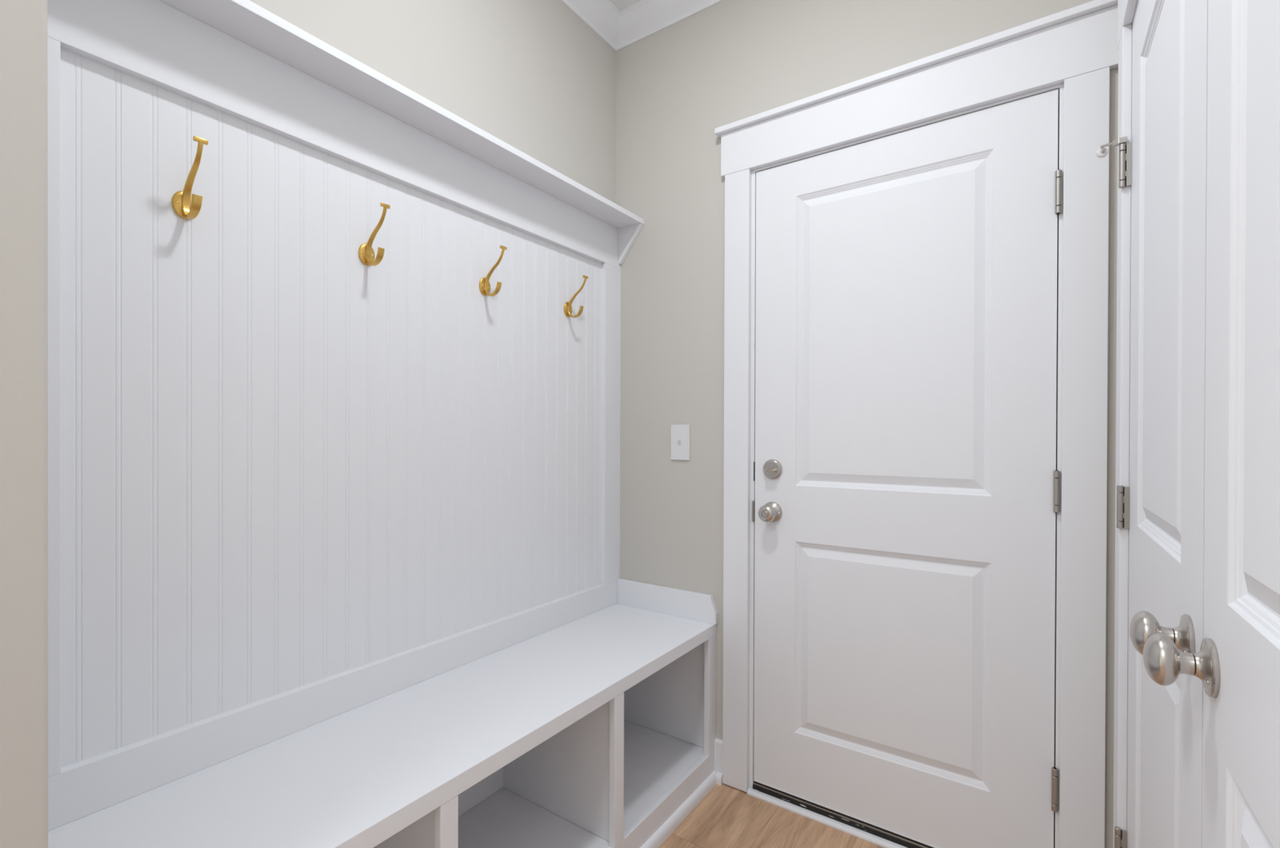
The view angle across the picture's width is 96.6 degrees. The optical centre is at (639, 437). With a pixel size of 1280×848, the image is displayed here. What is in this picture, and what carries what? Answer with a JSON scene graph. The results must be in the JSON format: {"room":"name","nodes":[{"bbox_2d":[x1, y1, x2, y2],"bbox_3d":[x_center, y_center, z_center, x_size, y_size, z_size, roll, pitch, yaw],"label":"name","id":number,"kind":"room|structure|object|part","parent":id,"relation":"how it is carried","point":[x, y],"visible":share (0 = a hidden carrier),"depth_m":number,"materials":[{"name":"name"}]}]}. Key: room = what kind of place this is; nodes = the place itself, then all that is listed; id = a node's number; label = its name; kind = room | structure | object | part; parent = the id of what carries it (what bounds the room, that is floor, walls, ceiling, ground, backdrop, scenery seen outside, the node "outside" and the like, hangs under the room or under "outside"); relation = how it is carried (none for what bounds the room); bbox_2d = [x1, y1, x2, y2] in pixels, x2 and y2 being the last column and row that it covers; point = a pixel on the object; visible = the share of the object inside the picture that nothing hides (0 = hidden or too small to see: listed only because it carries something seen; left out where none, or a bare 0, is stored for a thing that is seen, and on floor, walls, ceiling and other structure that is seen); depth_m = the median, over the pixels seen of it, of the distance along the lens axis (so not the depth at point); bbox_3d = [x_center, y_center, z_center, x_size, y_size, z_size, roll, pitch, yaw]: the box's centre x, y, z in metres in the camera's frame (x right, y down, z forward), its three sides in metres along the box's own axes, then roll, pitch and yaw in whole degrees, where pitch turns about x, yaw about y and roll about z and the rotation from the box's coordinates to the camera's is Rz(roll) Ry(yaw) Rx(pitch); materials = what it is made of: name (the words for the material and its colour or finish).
{"room":"mudroom","nodes":[
{"label":"mudroom","id":0,"kind":"room"},
{"bbox_2d":[0,0,48,847],"bbox_3d":[-1.508,-0.204,1.145,2.060,2.772,0.115,0,0,35],"label":"wall","id":1,"kind":"structure","parent":0,"point":[24,330],"depth_m":0.59,"materials":[{"name":"grey paint"}]},
{"bbox_2d":[248,0,616,203],"bbox_3d":[-0.604,-0.203,1.585,0.100,2.772,1.638,0,0,35],"label":"wall","id":2,"kind":"structure","parent":0,"point":[531,75],"depth_m":1.76,"materials":[{"name":"grey paint"}]},
{"bbox_2d":[47,0,621,831],"bbox_3d":[-0.552,-0.080,1.550,0.028,1.444,1.638,0,0,35],"label":"wall panel","id":3,"kind":"object","parent":2,"relation":"attached to","point":[296,483],"visible":0.97,"depth_m":1.23,"materials":[{"name":"white paint"}]},
{"bbox_2d":[171,135,208,219],"bbox_3d":[-0.838,-0.480,1.069,0.084,0.136,0.040,0,0,35],"label":"coat hook","id":4,"kind":"object","parent":3,"relation":"attached to","point":[186,206],"visible":1,"depth_m":1.07,"materials":[{"name":"gold metal"}]},
{"bbox_3d":[-0.837,-0.490,1.068,0.082,0.116,0.022,0,0,35],"label":"arm","id":5,"kind":"part","parent":4,"relation":"part of","materials":[{"name":"gold metal"}]},
{"bbox_3d":[-0.554,0.598,1.552,0.028,0.089,1.638,0,0,35],"label":"frame rail","id":6,"kind":"part","parent":3,"relation":"part of","materials":[{"name":"white paint"}]},
{"bbox_3d":[-0.550,-0.727,1.547,0.028,0.149,1.638,0,0,35],"label":"frame rail","id":7,"kind":"part","parent":3,"relation":"part of","materials":[{"name":"white paint"}]},
{"bbox_2d":[358,202,390,266],"bbox_3d":[-0.632,-0.481,1.366,0.084,0.136,0.040,0,0,35],"label":"coat hook","id":8,"kind":"object","parent":3,"relation":"attached to","point":[366,252],"visible":1,"depth_m":1.37,"materials":[{"name":"gold metal"}]},
{"bbox_2d":[479,245,506,296],"bbox_3d":[-0.425,-0.482,1.664,0.084,0.136,0.040,0,0,35],"label":"coat hook","id":9,"kind":"object","parent":3,"relation":"attached to","point":[484,284],"visible":1,"depth_m":1.67,"materials":[{"name":"gold metal"}]},
{"bbox_2d":[564,275,588,317],"bbox_3d":[-0.218,-0.482,1.965,0.084,0.136,0.040,0,0,35],"label":"coat hook","id":10,"kind":"object","parent":3,"relation":"attached to","point":[567,306],"visible":1,"depth_m":1.97,"materials":[{"name":"gold metal"}]},
{"bbox_2d":[159,0,644,264],"bbox_3d":[-0.506,-0.744,1.516,0.136,0.153,1.638,0,0,35],"label":"wall shelf","id":11,"kind":"object","parent":2,"relation":"attached to","point":[246,21],"visible":0.91,"depth_m":1.34,"materials":[{"name":"white paint"}]},
{"bbox_2d":[560,0,619,51],"bbox_3d":[-0.530,-1.546,1.532,0.070,0.086,1.638,0,0,35],"label":"crown molding","id":12,"kind":"structure","parent":2,"relation":"attached to","point":[602,16],"depth_m":2.09,"materials":[{"name":"white paint"}]},
{"bbox_2d":[608,0,640,11],"bbox_3d":[-0.693,-1.636,0.694,3.900,0.100,4.000,0,0,35],"label":"ceiling","id":13,"kind":"structure","parent":0,"point":[620,5],"depth_m":2.09,"materials":[{"name":"white paint"}]},
{"bbox_2d":[657,783,884,847],"bbox_3d":[-0.702,1.236,0.706,3.900,0.100,4.000,0,0,35],"label":"floor","id":14,"kind":"structure","parent":0,"point":[726,817],"depth_m":1.73,"materials":[{"name":"brown wood"}]},
{"bbox_2d":[48,578,718,847],"bbox_3d":[-0.381,0.867,1.433,0.451,0.634,1.638,0,0,35],"label":"storage bench","id":15,"kind":"object","parent":14,"relation":"on","point":[592,731],"visible":0.92,"depth_m":1.44,"materials":[{"name":"white paint"}]},
{"bbox_3d":[-0.209,1.134,1.314,0.019,0.103,1.638,0,0,35],"label":"rail","id":16,"kind":"part","parent":15,"relation":"part of","materials":[{"name":"white paint"}]},
{"bbox_3d":[0.071,0.881,2.103,0.420,0.398,0.020,0,0,35],"label":"panel","id":17,"kind":"part","parent":15,"relation":"part of","materials":[{"name":"white paint"}]},
{"bbox_2d":[640,770,723,847],"bbox_3d":[-0.192,1.168,1.294,0.033,0.034,1.624,0,0,35],"label":"trim","id":18,"kind":"structure","parent":15,"relation":"attached to","point":[715,778],"depth_m":1.77,"materials":[{"name":"white paint"}]},
{"bbox_2d":[746,781,933,847],"bbox_3d":[0.732,1.166,1.706,0.834,0.040,0.122,0,0,35],"label":"threshold","id":19,"kind":"object","parent":14,"relation":"on","point":[863,830],"visible":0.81,"depth_m":1.75,"materials":[{"name":"black paint"}]},
{"bbox_2d":[615,0,1118,847],"bbox_3d":[0.568,-0.200,1.843,1.734,2.772,0.120,0,0,35],"label":"wall","id":20,"kind":"structure","parent":0,"point":[727,62],"depth_m":2.01,"materials":[{"name":"grey paint"}]},
{"bbox_2d":[616,0,724,51],"bbox_3d":[0.510,-1.543,1.766,1.514,0.086,0.070,0,0,35],"label":"crown molding","id":21,"kind":"structure","parent":20,"relation":"attached to","point":[642,19],"depth_m":2.09,"materials":[{"name":"white paint"}]},
{"bbox_2d":[671,424,689,460],"bbox_3d":[0.142,0.018,2.055,0.078,0.128,0.017,0,0,35],"label":"light switch","id":22,"kind":"object","parent":20,"relation":"attached to","point":[680,433],"visible":1,"depth_m":2.06,"materials":[{"name":"white plastic"}]},
{"bbox_2d":[714,737,722,773],"bbox_3d":[0.275,1.114,1.967,0.033,0.140,0.014,0,0,35],"label":"baseboard","id":23,"kind":"structure","parent":20,"relation":"attached to","point":[717,743],"depth_m":1.96,"materials":[{"name":"white paint"}]},
{"bbox_2d":[753,88,1062,847],"bbox_3d":[0.713,0.134,1.657,0.819,2.024,0.109,0,0,35],"label":"door","id":24,"kind":"structure","parent":20,"relation":"in","point":[908,483],"depth_m":1.62,"materials":[{"name":"white paint"}]},
{"bbox_3d":[0.415,0.244,1.839,0.067,0.067,0.061,0,0,35],"label":"knob","id":25,"kind":"part","parent":24,"relation":"part of","materials":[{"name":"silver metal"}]},
{"bbox_2d":[715,0,1118,847],"bbox_3d":[0.732,0.069,1.708,1.064,2.236,0.157,0,0,35],"label":"door frame","id":26,"kind":"structure","parent":20,"relation":"attached to","point":[1073,51],"depth_m":1.44,"materials":[{"name":"white paint"}]},
{"bbox_3d":[0.327,0.145,1.926,0.089,2.072,0.019,0,0,35],"label":"casing leg","id":27,"kind":"part","parent":26,"relation":"part of","materials":[{"name":"white paint"}]},
{"bbox_3d":[0.382,0.245,1.909,0.007,0.069,0.024,0,0,35],"label":"strike plate","id":28,"kind":"part","parent":26,"relation":"part of","materials":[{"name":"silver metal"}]},
{"bbox_3d":[0.386,0.113,1.909,0.002,0.064,0.023,0,0,35],"label":"strike plate","id":29,"kind":"part","parent":26,"relation":"part of","materials":[{"name":"silver metal"}]},
{"bbox_3d":[1.088,0.149,1.399,0.088,2.072,0.019,0,0,35],"label":"casing leg","id":30,"kind":"part","parent":26,"relation":"part of","materials":[{"name":"white paint"}]},
{"bbox_3d":[0.411,-0.192,-0.310,0.700,2.772,3.600,0,0,35],"label":"wall","id":31,"kind":"structure","parent":0,"visible":0},
{"bbox_2d":[1113,0,1139,847],"bbox_3d":[0.699,0.082,0.646,0.154,2.218,1.495,0,0,35],"label":"door frame","id":32,"kind":"structure","parent":31,"relation":"attached to","point":[1126,9],"depth_m":1.21,"materials":[{"name":"white paint"}]},
{"bbox_3d":[1.044,0.161,1.237,0.016,2.058,0.076,0,0,35],"label":"casing leg","id":33,"kind":"part","parent":32,"relation":"part of","materials":[{"name":"white paint"}]},
{"bbox_2d":[1096,0,1208,847],"bbox_3d":[0.839,0.160,0.947,0.093,2.030,0.653,0,0,35],"label":"door","id":34,"kind":"structure","parent":31,"relation":"in","point":[1165,168],"depth_m":0.86,"materials":[{"name":"white paint"}]},
{"bbox_3d":[0.997,-0.624,1.218,0.022,0.008,0.005,0,0,35],"label":"stop arm","id":35,"kind":"part","parent":34,"relation":"part of","materials":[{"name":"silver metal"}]},
{"bbox_3d":[0.695,0.258,0.732,0.016,0.063,0.063,0,0,35],"label":"knob","id":36,"kind":"part","parent":34,"relation":"part of","materials":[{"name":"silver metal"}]},
{"bbox_2d":[1142,0,1279,847],"bbox_3d":[0.470,0.161,0.414,0.093,2.030,0.636,0,0,35],"label":"door","id":37,"kind":"structure","parent":31,"relation":"in","point":[1237,664],"depth_m":0.57,"materials":[{"name":"white paint"}]},
{"bbox_3d":[0.629,0.256,0.638,0.016,0.063,0.063,0,0,35],"label":"knob","id":38,"kind":"part","parent":37,"relation":"part of","materials":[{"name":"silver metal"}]}
]}

